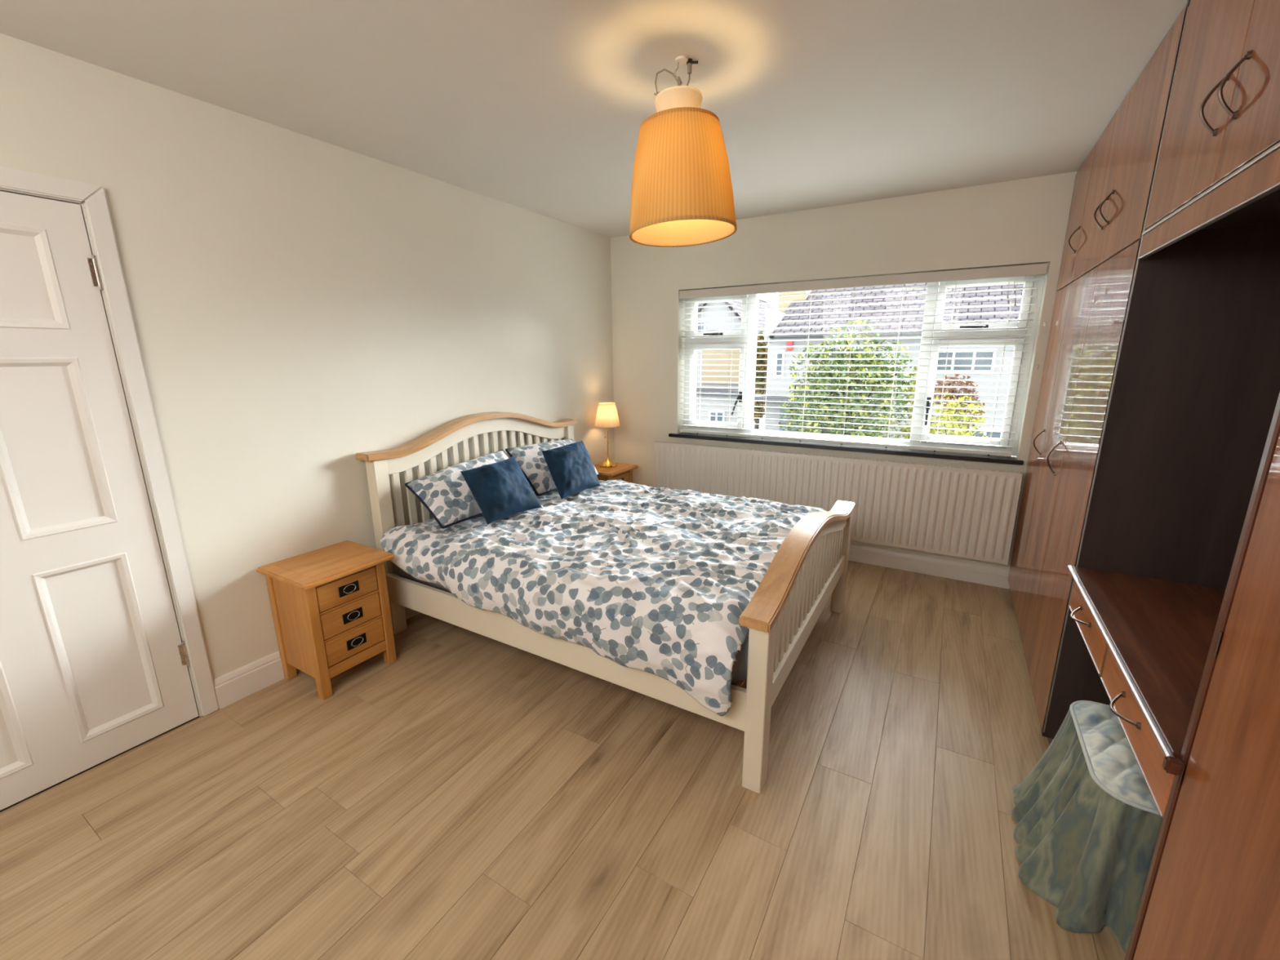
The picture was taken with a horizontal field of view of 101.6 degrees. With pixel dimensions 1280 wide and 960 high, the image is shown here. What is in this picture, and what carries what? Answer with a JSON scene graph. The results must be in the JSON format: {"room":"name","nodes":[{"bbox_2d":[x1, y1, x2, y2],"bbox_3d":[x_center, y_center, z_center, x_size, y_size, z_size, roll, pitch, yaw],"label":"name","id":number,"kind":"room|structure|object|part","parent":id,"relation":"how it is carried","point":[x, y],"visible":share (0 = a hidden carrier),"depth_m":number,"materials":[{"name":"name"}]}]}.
{"room":"bedroom","nodes":[
{"label":"bedroom","id":0,"kind":"room"},
{"bbox_2d":[0,33,614,714],"bbox_3d":[-1.488,-0.345,2.705,0.220,2.450,5.150,7,15,30],"label":"wall","id":1,"kind":"structure","parent":0,"point":[301,305],"depth_m":2.32,"materials":[{"name":"paint"}]},
{"bbox_2d":[0,191,198,810],"bbox_3d":[-2.032,0.114,1.626,0.094,1.945,0.782,7,15,30],"label":"door","id":2,"kind":"structure","parent":1,"relation":"in","point":[95,663],"depth_m":1.78,"materials":[{"name":"white wood"}]},
{"bbox_3d":[-2.131,0.675,1.607,0.018,0.650,0.235,7,15,30],"label":"panel","id":3,"kind":"part","parent":2,"relation":"part of","materials":[{"name":"white wood"}]},
{"bbox_3d":[-1.960,-0.628,1.606,0.018,0.310,0.235,7,15,30],"label":"panel","id":4,"kind":"part","parent":2,"relation":"part of","materials":[{"name":"white wood"}]},
{"bbox_3d":[-1.957,-0.108,1.730,0.018,0.580,0.235,7,15,30],"label":"panel","id":5,"kind":"part","parent":2,"relation":"part of","materials":[{"name":"white wood"}]},
{"bbox_3d":[-1.953,0.605,1.898,0.018,0.650,0.235,7,15,30],"label":"panel","id":6,"kind":"part","parent":2,"relation":"part of","materials":[{"name":"white wood"}]},
{"bbox_2d":[0,166,219,716],"bbox_3d":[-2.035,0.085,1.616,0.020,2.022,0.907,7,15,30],"label":"trim","id":7,"kind":"structure","parent":1,"relation":"attached to","point":[96,207],"depth_m":1.89,"materials":[{"name":"white wood"}]},
{"bbox_2d":[213,606,421,709],"bbox_3d":[-1.010,0.600,3.509,0.016,0.135,3.098,7,15,30],"label":"baseboard","id":8,"kind":"structure","parent":1,"relation":"attached to","point":[230,687],"depth_m":2.31,"materials":[{"name":"white wood"}]},
{"bbox_2d":[0,560,1125,959],"bbox_3d":[0.098,1.071,1.959,3.870,0.080,4.750,7,15,30],"label":"floor","id":9,"kind":"structure","parent":0,"point":[467,795],"depth_m":1.69,"materials":[{"name":"wood"}]},
{"bbox_2d":[256,540,396,700],"bbox_3d":[-1.417,0.637,2.434,0.383,0.563,0.417,7,15,30],"label":"chest","id":10,"kind":"object","parent":9,"relation":"on","point":[330,605],"visible":1,"depth_m":2.33,"materials":[{"name":"brown wood"}]},
{"bbox_3d":[-1.642,0.663,2.388,0.042,0.536,0.042,7,15,30],"label":"leg","id":11,"kind":"part","parent":10,"relation":"part of","materials":[{"name":"brown wood"}]},
{"bbox_3d":[-1.520,0.640,2.300,0.251,0.451,0.012,7,15,30],"label":"panel","id":12,"kind":"part","parent":10,"relation":"part of","materials":[{"name":"brown wood"}]},
{"bbox_3d":[-1.390,0.696,2.243,0.042,0.536,0.042,7,15,30],"label":"leg","id":13,"kind":"part","parent":10,"relation":"part of","materials":[{"name":"brown wood"}]},
{"bbox_3d":[-1.307,0.420,2.314,0.019,0.010,0.273,7,15,30],"label":"rail","id":14,"kind":"part","parent":10,"relation":"part of","materials":[{"name":"brown wood"}]},
{"bbox_3d":[-1.306,0.483,2.328,0.022,0.114,0.267,7,15,30],"label":"drawer","id":15,"kind":"part","parent":10,"relation":"part of","materials":[{"name":"brown wood"}]},
{"bbox_3d":[-1.295,0.485,2.322,0.002,0.048,0.090,7,15,30],"label":"handle plate","id":16,"kind":"part","parent":10,"relation":"part of","materials":[{"name":"black metal"}]},
{"bbox_3d":[-1.306,0.546,2.344,0.019,0.010,0.273,7,15,30],"label":"rail","id":17,"kind":"part","parent":10,"relation":"part of","materials":[{"name":"brown wood"}]},
{"bbox_3d":[-1.290,0.483,2.319,0.004,0.040,0.058,7,15,30],"label":"ring pull","id":18,"kind":"part","parent":10,"relation":"part of","materials":[{"name":"silver metal"}]},
{"bbox_3d":[-1.305,0.610,2.358,0.022,0.114,0.267,7,15,30],"label":"drawer","id":19,"kind":"part","parent":10,"relation":"part of","materials":[{"name":"brown wood"}]},
{"bbox_3d":[-1.294,0.612,2.352,0.002,0.048,0.090,7,15,30],"label":"handle plate","id":20,"kind":"part","parent":10,"relation":"part of","materials":[{"name":"black metal"}]},
{"bbox_3d":[-1.306,0.673,2.374,0.019,0.010,0.273,7,15,30],"label":"rail","id":21,"kind":"part","parent":10,"relation":"part of","materials":[{"name":"brown wood"}]},
{"bbox_3d":[-1.289,0.610,2.349,0.004,0.040,0.058,7,15,30],"label":"ring pull","id":22,"kind":"part","parent":10,"relation":"part of","materials":[{"name":"silver metal"}]},
{"bbox_3d":[-1.304,0.737,2.388,0.022,0.114,0.267,7,15,30],"label":"drawer","id":23,"kind":"part","parent":10,"relation":"part of","materials":[{"name":"brown wood"}]},
{"bbox_3d":[-1.293,0.738,2.382,0.002,0.048,0.090,7,15,30],"label":"handle plate","id":24,"kind":"part","parent":10,"relation":"part of","materials":[{"name":"black metal"}]},
{"bbox_3d":[-1.288,0.737,2.379,0.004,0.040,0.058,7,15,30],"label":"ring pull","id":25,"kind":"part","parent":10,"relation":"part of","materials":[{"name":"silver metal"}]},
{"bbox_3d":[-1.229,0.633,2.506,0.042,0.536,0.042,7,15,30],"label":"leg","id":26,"kind":"part","parent":10,"relation":"part of","materials":[{"name":"brown wood"}]},
{"bbox_2d":[355,411,855,793],"bbox_3d":[-0.082,0.241,2.872,2.135,1.116,1.712,7,15,30],"label":"double bed","id":27,"kind":"object","parent":9,"relation":"on","point":[810,566],"visible":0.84,"depth_m":2.28,"materials":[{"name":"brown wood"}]},
{"bbox_3d":[-1.336,0.360,2.755,0.072,0.954,0.075,7,15,30],"label":"leg","id":28,"kind":"part","parent":27,"relation":"part of","materials":[{"name":"beige paint"}]},
{"bbox_3d":[-0.948,-0.280,3.288,0.035,0.218,1.480,7,15,30],"label":"headboard rail","id":29,"kind":"part","parent":27,"relation":"part of","materials":[{"name":"beige paint"}]},
{"bbox_3d":[-0.482,0.670,2.252,1.966,0.148,0.026,7,15,30],"label":"rail","id":30,"kind":"part","parent":27,"relation":"part of","materials":[{"name":"beige paint"}]},
{"bbox_3d":[-0.547,0.049,4.046,0.072,0.954,0.075,7,15,30],"label":"leg","id":31,"kind":"part","parent":27,"relation":"part of","materials":[{"name":"beige paint"}]},
{"bbox_2d":[391,561,748,685],"bbox_3d":[-0.107,0.371,2.854,1.932,0.209,1.470,7,15,30],"label":"mattress","id":32,"kind":"object","parent":27,"relation":"on","point":[740,668],"visible":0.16,"depth_m":1.80,"materials":[{"name":"fabric"}]},
{"bbox_2d":[380,479,826,715],"bbox_3d":[-0.103,0.337,2.834,1.939,0.379,1.685,7,15,30],"label":"duvet","id":33,"kind":"object","parent":32,"relation":"on","point":[660,582],"visible":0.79,"depth_m":2.21,"materials":[{"name":"white cotton printed with blue-grey leaves"}]},
{"bbox_2d":[404,449,508,528],"bbox_3d":[-0.924,0.038,2.948,0.303,0.290,0.730,7,15,30],"label":"pillow","id":34,"kind":"object","parent":33,"relation":"on","point":[445,493],"visible":0.57,"depth_m":2.72,"materials":[{"name":"white fabric"}]},
{"bbox_2d":[459,456,542,524],"bbox_3d":[-0.736,0.047,2.794,0.256,0.270,0.393,9,16,34],"label":"cushion","id":35,"kind":"object","parent":33,"relation":"on","point":[500,490],"visible":1,"depth_m":2.70,"materials":[{"name":"blue fabric"}]},
{"bbox_2d":[505,439,599,496],"bbox_3d":[-0.566,-0.113,3.536,0.317,0.280,0.720,7,15,30],"label":"pillow","id":36,"kind":"object","parent":33,"relation":"on","point":[531,460],"visible":0.48,"depth_m":3.30,"materials":[{"name":"white fabric"}]},
{"bbox_2d":[541,440,600,498],"bbox_3d":[-0.415,-0.080,3.298,0.283,0.269,0.550,7,15,30],"label":"cushion","id":37,"kind":"object","parent":33,"relation":"on","point":[571,468],"visible":1,"depth_m":3.19,"materials":[{"name":"blue fabric"}]},
{"bbox_3d":[0.399,0.757,1.752,0.066,0.621,0.078,7,15,30],"label":"leg","id":38,"kind":"part","parent":27,"relation":"part of","materials":[{"name":"beige paint"}]},
{"bbox_3d":[0.780,0.610,2.371,0.039,0.093,1.404,7,15,30],"label":"footboard rail","id":39,"kind":"part","parent":27,"relation":"part of","materials":[{"name":"beige paint"}]},
{"bbox_3d":[0.775,0.288,2.296,0.033,0.199,1.420,7,15,30],"label":"footboard rail","id":40,"kind":"part","parent":27,"relation":"part of","materials":[{"name":"beige paint"}]},
{"bbox_3d":[1.155,0.467,2.993,0.066,0.605,0.078,7,15,30],"label":"leg","id":41,"kind":"part","parent":27,"relation":"part of","materials":[{"name":"beige paint"}]},
{"bbox_2d":[594,462,638,483],"bbox_3d":[-0.258,0.167,4.386,0.330,0.563,0.420,7,15,30],"label":"chest","id":42,"kind":"object","parent":9,"relation":"on","point":[624,472],"visible":0.23,"depth_m":4.27,"materials":[{"name":"brown wood"}]},
{"bbox_3d":[-0.360,0.170,4.250,0.198,0.451,0.012,7,15,30],"label":"panel","id":43,"kind":"part","parent":42,"relation":"part of","materials":[{"name":"brown wood"}]},
{"bbox_2d":[595,402,620,467],"bbox_3d":[-0.268,-0.374,4.315,0.211,0.522,0.211,7,15,30],"label":"table lamp","id":44,"kind":"object","parent":42,"relation":"on","point":[606,416],"visible":1,"depth_m":4.22,"materials":[{"name":"yellow fabric"}]},
{"bbox_3d":[-0.269,-0.536,4.277,0.209,0.185,0.209,7,15,30],"label":"lamp shade","id":45,"kind":"part","parent":44,"relation":"part of","materials":[{"name":"white fabric"}]},
{"bbox_3d":[-0.253,0.224,4.206,0.042,0.536,0.042,7,15,30],"label":"leg","id":46,"kind":"part","parent":42,"relation":"part of","materials":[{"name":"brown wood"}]},
{"bbox_3d":[-0.168,0.010,4.293,0.022,0.114,0.270,7,15,30],"label":"drawer","id":47,"kind":"part","parent":42,"relation":"part of","materials":[{"name":"brown wood"}]},
{"bbox_3d":[-0.091,0.159,4.472,0.042,0.536,0.042,7,15,30],"label":"leg","id":48,"kind":"part","parent":42,"relation":"part of","materials":[{"name":"brown wood"}]},
{"bbox_2d":[1010,700,1162,953],"bbox_3d":[1.427,0.913,1.429,0.611,0.456,0.566,7,15,30],"label":"stool","id":49,"kind":"object","parent":9,"relation":"on","point":[1088,820],"visible":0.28,"depth_m":1.36,"materials":[{"name":"fabric"}]},
{"bbox_3d":[1.404,0.722,1.349,0.399,0.046,0.429,7,15,30],"label":"seat","id":50,"kind":"part","parent":49,"relation":"part of","materials":[{"name":"fabric"}]},
{"bbox_2d":[1008,0,1279,745],"bbox_3d":[2.161,-0.280,2.231,0.656,2.398,1.640,7,15,30],"label":"wardrobe","id":51,"kind":"object","parent":9,"relation":"on","point":[1159,390],"visible":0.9,"depth_m":1.66,"materials":[{"name":"brown wood"}]},
{"bbox_3d":[2.086,-0.200,2.736,0.042,0.136,0.016,7,15,30],"label":"handle","id":52,"kind":"part","parent":51,"relation":"part of","materials":[{"name":"brown metal"}]},
{"bbox_3d":[2.215,-0.159,2.909,0.018,1.725,0.493,7,15,30],"label":"door","id":53,"kind":"part","parent":51,"relation":"part of","materials":[{"name":"brown wood"}]},
{"bbox_3d":[1.826,-0.097,2.309,0.042,0.156,0.016,7,15,30],"label":"handle","id":54,"kind":"part","parent":51,"relation":"part of","materials":[{"name":"brown metal"}]},
{"bbox_3d":[1.944,-0.052,2.464,0.018,1.725,0.563,7,15,30],"label":"door","id":55,"kind":"part","parent":51,"relation":"part of","materials":[{"name":"brown wood"}]},
{"bbox_3d":[2.084,-1.154,2.511,0.037,0.121,0.016,7,15,30],"label":"handle","id":56,"kind":"part","parent":51,"relation":"part of","materials":[{"name":"brown metal"}]},
{"bbox_3d":[2.208,-1.290,2.641,0.018,0.587,0.493,7,15,30],"label":"door","id":57,"kind":"part","parent":51,"relation":"part of","materials":[{"name":"brown wood"}]},
{"bbox_3d":[1.654,0.062,1.989,0.018,1.725,0.570,7,15,30],"label":"door","id":58,"kind":"part","parent":51,"relation":"part of","materials":[{"name":"brown wood"}]},
{"bbox_3d":[1.795,-1.040,2.038,0.037,0.121,0.016,7,15,30],"label":"handle","id":59,"kind":"part","parent":51,"relation":"part of","materials":[{"name":"brown metal"}]},
{"bbox_3d":[1.937,-1.183,2.196,0.018,0.587,0.563,7,15,30],"label":"door","id":60,"kind":"part","parent":51,"relation":"part of","materials":[{"name":"brown wood"}]},
{"bbox_3d":[1.747,-1.021,1.959,0.037,0.121,0.016,7,15,30],"label":"handle","id":61,"kind":"part","parent":51,"relation":"part of","materials":[{"name":"brown metal"}]},
{"bbox_3d":[1.647,-1.068,1.721,0.018,0.587,0.570,7,15,30],"label":"door","id":62,"kind":"part","parent":51,"relation":"part of","materials":[{"name":"brown wood"}]},
{"bbox_2d":[1067,564,1225,819],"bbox_3d":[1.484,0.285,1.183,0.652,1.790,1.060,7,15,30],"label":"table","id":63,"kind":"object","parent":9,"relation":"on","point":[1148,641],"visible":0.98,"depth_m":1.31,"materials":[{"name":"brown wood"}]},
{"bbox_3d":[1.362,0.421,1.621,0.038,0.022,0.141,7,15,30],"label":"handle","id":64,"kind":"part","parent":63,"relation":"part of","materials":[{"name":"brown metal"}]},
{"bbox_3d":[1.383,0.431,1.604,0.018,0.116,0.462,7,15,30],"label":"drawer","id":65,"kind":"part","parent":63,"relation":"part of","materials":[{"name":"brown wood"}]},
{"bbox_3d":[1.104,0.523,1.198,0.038,0.022,0.141,7,15,30],"label":"handle","id":66,"kind":"part","parent":63,"relation":"part of","materials":[{"name":"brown metal"}]},
{"bbox_3d":[1.125,0.533,1.181,0.018,0.116,0.506,7,15,30],"label":"drawer","id":67,"kind":"part","parent":63,"relation":"part of","materials":[{"name":"brown wood"}]},
{"bbox_2d":[1124,391,1279,959],"bbox_3d":[0.721,0.298,-0.165,0.618,2.396,2.046,7,15,30],"label":"wardrobe","id":68,"kind":"object","parent":9,"relation":"on","point":[1211,891],"visible":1,"depth_m":0.80,"materials":[{"name":"brown wood"}]},
{"bbox_2d":[0,0,1187,237],"bbox_3d":[0.134,-1.382,1.466,3.870,0.120,5.150,7,15,30],"label":"ceiling","id":69,"kind":"structure","parent":0,"point":[540,107],"depth_m":1.81,"materials":[{"name":"paint"}]},
{"bbox_2d":[629,55,737,247],"bbox_3d":[0.148,-1.114,1.767,0.374,0.541,0.374,7,15,30],"label":"pendant lamp","id":70,"kind":"object","parent":69,"relation":"hanging from","point":[682,194],"visible":1,"depth_m":1.67,"materials":[{"name":"orange fabric"}]},
{"bbox_3d":[0.137,-1.375,1.710,0.044,0.007,0.044,7,15,30],"label":"ceiling plate","id":71,"kind":"part","parent":70,"relation":"part of","materials":[{"name":"plastic"}]},
{"bbox_2d":[610,171,1076,588],"bbox_3d":[1.443,-0.636,3.747,3.720,2.400,0.300,7,15,30],"label":"wall","id":72,"kind":"structure","parent":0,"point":[1023,221],"depth_m":3.51,"materials":[{"name":"paint"}]},
{"bbox_2d":[652,440,1022,564],"bbox_3d":[1.195,0.182,3.851,2.553,0.763,0.104,7,15,30],"label":"radiator","id":73,"kind":"object","parent":72,"relation":"attached to","point":[969,513],"visible":0.82,"depth_m":3.53,"materials":[{"name":"white metal"}]},
{"bbox_2d":[653,440,1022,476],"bbox_3d":[1.203,-0.175,3.747,2.512,0.020,0.064,7,15,30],"label":"grille","id":74,"kind":"object","parent":73,"relation":"attached to","point":[958,470],"depth_m":3.60,"materials":[{"name":"white metal"}]},
{"bbox_3d":[2.286,0.238,3.186,0.003,0.578,0.064,7,15,30],"label":"panel","id":75,"kind":"part","parent":73,"relation":"part of","materials":[{"name":"white metal"}]},
{"bbox_2d":[668,274,1045,465],"bbox_3d":[1.319,-0.805,3.686,2.403,1.152,0.210,7,15,30],"label":"window","id":76,"kind":"structure","parent":72,"relation":"attached to","point":[1012,460],"depth_m":3.43,"materials":[{"name":"white plastic"}]},
{"bbox_3d":[0.569,-1.137,4.076,0.150,0.024,0.041,7,15,30],"label":"handle","id":77,"kind":"part","parent":76,"relation":"part of","materials":[{"name":"black plastic"}]},
{"bbox_3d":[0.619,-0.751,4.198,0.469,0.661,0.060,7,15,30],"label":"sash","id":78,"kind":"part","parent":76,"relation":"part of","materials":[{"name":"white plastic"}]},
{"bbox_3d":[0.615,-1.274,4.074,0.469,0.306,0.060,7,15,30],"label":"sash","id":79,"kind":"part","parent":76,"relation":"part of","materials":[{"name":"white plastic"}]},
{"bbox_3d":[0.757,-0.600,4.091,0.073,0.182,0.041,7,15,30],"label":"handle","id":80,"kind":"part","parent":76,"relation":"part of","materials":[{"name":"black plastic"}]},
{"bbox_3d":[1.307,-0.251,3.791,2.403,0.026,0.150,7,15,30],"label":"sill","id":81,"kind":"part","parent":76,"relation":"part of","materials":[{"name":"stone"}]},
{"bbox_3d":[1.892,-0.452,3.434,0.024,0.180,0.041,7,15,30],"label":"handle","id":82,"kind":"part","parent":76,"relation":"part of","materials":[{"name":"black plastic"}]},
{"bbox_3d":[2.107,-0.556,3.337,0.484,0.661,0.060,7,15,30],"label":"sash","id":83,"kind":"part","parent":76,"relation":"part of","materials":[{"name":"white plastic"}]},
{"bbox_3d":[2.058,-0.943,3.215,0.150,0.024,0.041,7,15,30],"label":"handle","id":84,"kind":"part","parent":76,"relation":"part of","materials":[{"name":"black plastic"}]},
{"bbox_3d":[2.103,-1.079,3.213,0.484,0.306,0.060,7,15,30],"label":"sash","id":85,"kind":"part","parent":76,"relation":"part of","materials":[{"name":"white plastic"}]},
{"bbox_2d":[679,262,1048,456],"bbox_3d":[1.314,-0.808,3.643,2.297,1.111,0.073,7,15,30],"label":"blind","id":86,"kind":"object","parent":72,"relation":"attached to","point":[1015,271],"visible":1,"depth_m":3.46,"materials":[{"name":"white plastic"}]},
{"bbox_3d":[0.477,-0.899,4.144,0.006,1.050,0.054,7,15,30],"label":"ladder cord","id":87,"kind":"part","parent":86,"relation":"part of","materials":[{"name":"white fabric"}]},
{"bbox_3d":[0.697,-0.870,4.016,0.006,1.050,0.054,7,15,30],"label":"ladder cord","id":88,"kind":"part","parent":86,"relation":"part of","materials":[{"name":"white fabric"}]},
{"bbox_3d":[0.942,-0.838,3.874,0.006,1.050,0.054,7,15,30],"label":"ladder cord","id":89,"kind":"part","parent":86,"relation":"part of","materials":[{"name":"white fabric"}]},
{"bbox_3d":[1.188,-0.806,3.732,0.006,1.050,0.054,7,15,30],"label":"ladder cord","id":90,"kind":"part","parent":86,"relation":"part of","materials":[{"name":"white fabric"}]},
{"bbox_3d":[1.315,-0.285,3.780,2.269,0.020,0.048,7,15,30],"label":"rail","id":91,"kind":"part","parent":86,"relation":"part of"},
{"bbox_3d":[1.437,-0.773,3.588,0.006,1.050,0.054,7,15,30],"label":"ladder cord","id":92,"kind":"part","parent":86,"relation":"part of","materials":[{"name":"white fabric"}]},
{"bbox_3d":[1.684,-0.741,3.445,0.006,1.050,0.054,7,15,30],"label":"ladder cord","id":93,"kind":"part","parent":86,"relation":"part of","materials":[{"name":"white fabric"}]},
{"bbox_3d":[1.934,-0.708,3.301,0.006,1.050,0.054,7,15,30],"label":"ladder cord","id":94,"kind":"part","parent":86,"relation":"part of","materials":[{"name":"white fabric"}]},
{"bbox_3d":[2.187,-0.675,3.154,0.006,1.050,0.054,7,15,30],"label":"ladder cord","id":95,"kind":"part","parent":86,"relation":"part of","materials":[{"name":"white fabric"}]},
{"bbox_3d":[2.268,-0.653,3.061,0.035,0.980,0.004,10,17,38],"label":"pull cord","id":96,"kind":"part","parent":86,"relation":"part of","materials":[{"name":"white fabric"}]},
{"bbox_2d":[848,544,1008,588],"bbox_3d":[1.060,0.465,4.057,3.000,0.120,0.016,7,15,30],"label":"baseboard","id":97,"kind":"structure","parent":72,"relation":"attached to","point":[992,576],"depth_m":3.52,"materials":[{"name":"white wood"}]},
{"bbox_3d":[1.695,0.087,0.688,0.120,2.400,4.850,7,15,30],"label":"wall","id":98,"kind":"structure","parent":0,"visible":0},
{"bbox_2d":[1137,0,1279,258],"bbox_3d":[1.482,-0.853,0.922,0.651,0.668,1.006,7,15,30],"label":"upper cabinet","id":99,"kind":"object","parent":98,"relation":"attached to","point":[1218,166],"visible":1,"depth_m":1.15,"materials":[{"name":"brown wood"}]},
{"bbox_3d":[1.368,-0.966,1.262,0.018,0.572,0.498,7,15,30],"label":"door","id":100,"kind":"part","parent":99,"relation":"part of","materials":[{"name":"brown wood"}]},
{"bbox_3d":[1.243,-0.593,1.131,0.015,0.062,1.006,7,15,30],"label":"light rail","id":101,"kind":"part","parent":99,"relation":"part of","materials":[{"name":"brown wood"}]},
{"bbox_3d":[1.244,-0.813,1.137,0.037,0.121,0.016,7,15,30],"label":"handle","id":102,"kind":"part","parent":99,"relation":"part of","materials":[{"name":"brown metal"}]},
{"bbox_3d":[1.194,-0.793,1.055,0.037,0.121,0.016,7,15,30],"label":"handle","id":103,"kind":"part","parent":99,"relation":"part of","materials":[{"name":"brown metal"}]},
{"bbox_3d":[1.112,-0.865,0.843,0.018,0.572,0.499,7,15,30],"label":"door","id":104,"kind":"part","parent":99,"relation":"part of","materials":[{"name":"brown wood"}]},
{"label":"outside","id":105,"kind":"structure","parent":0,"visible":0},
{"bbox_3d":[15.198,-2.933,30.739,80.000,0.150,59.600,7,15,30],"label":"ground","id":106,"kind":"structure","parent":105,"visible":0},
{"bbox_2d":[695,299,774,429],"bbox_3d":[4.839,-5.615,26.397,5.100,7.200,8.850,7,15,30],"label":"house","id":107,"kind":"structure","parent":106,"relation":"on","point":[760,306],"depth_m":23.46,"materials":[{"name":"painted render"},{"name":"roof tile"},{"name":"glass"}]},
{"bbox_3d":[2.819,-6.940,23.911,0.340,0.590,0.035,7,15,30],"label":"pane","id":108,"kind":"part","parent":107,"relation":"part of","materials":[{"name":"glass"}]},
{"bbox_3d":[3.226,-2.550,23.046,0.290,0.940,0.035,7,15,30],"label":"pane","id":109,"kind":"part","parent":107,"relation":"part of","materials":[{"name":"glass"}]},
{"bbox_3d":[3.527,-2.510,22.872,0.290,0.940,0.035,7,15,30],"label":"pane","id":110,"kind":"part","parent":107,"relation":"part of","materials":[{"name":"glass"}]},
{"bbox_3d":[3.766,-5.159,23.741,2.000,1.550,0.070,7,15,30],"label":"brick panel","id":111,"kind":"part","parent":107,"relation":"part of","materials":[{"name":"beige brick"}]},
{"bbox_2d":[753,330,768,429],"bbox_3d":[4.623,-3.185,20.508,0.996,5.195,1.027,-5,14,-18],"label":"tree","id":112,"kind":"object","parent":106,"relation":"on","point":[758,374],"visible":0.5,"depth_m":20.08,"materials":[{"name":"green plant"}]},
{"bbox_2d":[754,282,1023,439],"bbox_3d":[11.169,-3.319,17.408,13.250,6.800,8.350,7,15,30],"label":"house","id":113,"kind":"structure","parent":106,"relation":"on","point":[916,291],"depth_m":16.48,"materials":[{"name":"roof tile"},{"name":"white painted render"},{"name":"glass"}]},
{"bbox_3d":[4.699,-3.910,17.538,0.240,0.810,0.035,7,15,30],"label":"pane","id":114,"kind":"part","parent":113,"relation":"part of","materials":[{"name":"glass"}]},
{"bbox_3d":[5.467,-1.116,17.698,1.550,2.450,0.070,7,15,30],"label":"garage door","id":115,"kind":"part","parent":113,"relation":"part of","materials":[{"name":"white"}]},
{"bbox_3d":[5.439,-1.954,17.459,1.250,0.410,0.040,7,15,30],"label":"pane","id":116,"kind":"part","parent":113,"relation":"part of","materials":[{"name":"glass"}]},
{"bbox_3d":[6.178,-3.853,16.649,0.640,0.690,0.035,7,15,30],"label":"pane","id":117,"kind":"part","parent":113,"relation":"part of","materials":[{"name":"glass"}]},
{"bbox_3d":[8.801,-3.461,15.143,0.440,0.590,0.035,7,15,30],"label":"pane","id":118,"kind":"part","parent":113,"relation":"part of","materials":[{"name":"glass"}]},
{"bbox_3d":[9.232,-3.405,14.895,0.440,0.590,0.035,7,15,30],"label":"pane","id":119,"kind":"part","parent":113,"relation":"part of","materials":[{"name":"grey glass"}]},
{"bbox_3d":[9.663,-0.893,15.236,0.507,1.240,0.035,7,15,30],"label":"pane","id":120,"kind":"part","parent":113,"relation":"part of","materials":[{"name":"glass"}]},
{"bbox_3d":[9.662,-3.348,14.646,0.440,0.590,0.035,7,15,30],"label":"pane","id":121,"kind":"part","parent":113,"relation":"part of","materials":[{"name":"glass"}]},
{"bbox_3d":[10.150,-0.830,14.954,0.507,1.240,0.035,7,15,30],"label":"pane","id":122,"kind":"part","parent":113,"relation":"part of","materials":[{"name":"glass"}]},
{"bbox_3d":[4.975,1.052,13.569,4.800,0.140,3.250,7,15,30],"label":"lawn","id":123,"kind":"structure","parent":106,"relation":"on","visible":0},
{"bbox_2d":[778,319,915,438],"bbox_3d":[4.865,-1.341,12.677,3.061,4.926,2.701,7,15,30],"label":"bushy tree","id":124,"kind":"object","parent":123,"relation":"on","point":[853,355],"visible":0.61,"depth_m":12.04,"materials":[{"name":"green plant"}]},
{"bbox_2d":[901,364,936,439],"bbox_3d":[7.213,-1.063,13.447,1.001,3.999,0.933,7,15,30],"label":"tree","id":125,"kind":"object","parent":123,"relation":"on","point":[906,435],"visible":0.12,"depth_m":13.30,"materials":[{"name":"green plant"}]},
{"bbox_2d":[933,373,986,435],"bbox_3d":[6.450,-0.324,10.914,1.059,3.739,0.870,2,14,11],"label":"maple","id":126,"kind":"object","parent":123,"relation":"on","point":[961,384],"visible":0.54,"depth_m":10.45,"materials":[{"name":"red plant"}]},
{"bbox_3d":[5.410,1.891,9.888,7.000,0.200,2.400,7,15,30],"label":"lawn","id":127,"kind":"structure","parent":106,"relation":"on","visible":0},
{"bbox_2d":[928,391,987,438],"bbox_3d":[5.933,0.117,9.505,1.551,3.417,1.549,-4,14,-13],"label":"shrub","id":128,"kind":"object","parent":127,"relation":"on","point":[962,433],"visible":0.06,"depth_m":9.23,"materials":[{"name":"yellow plant"}]}
]}

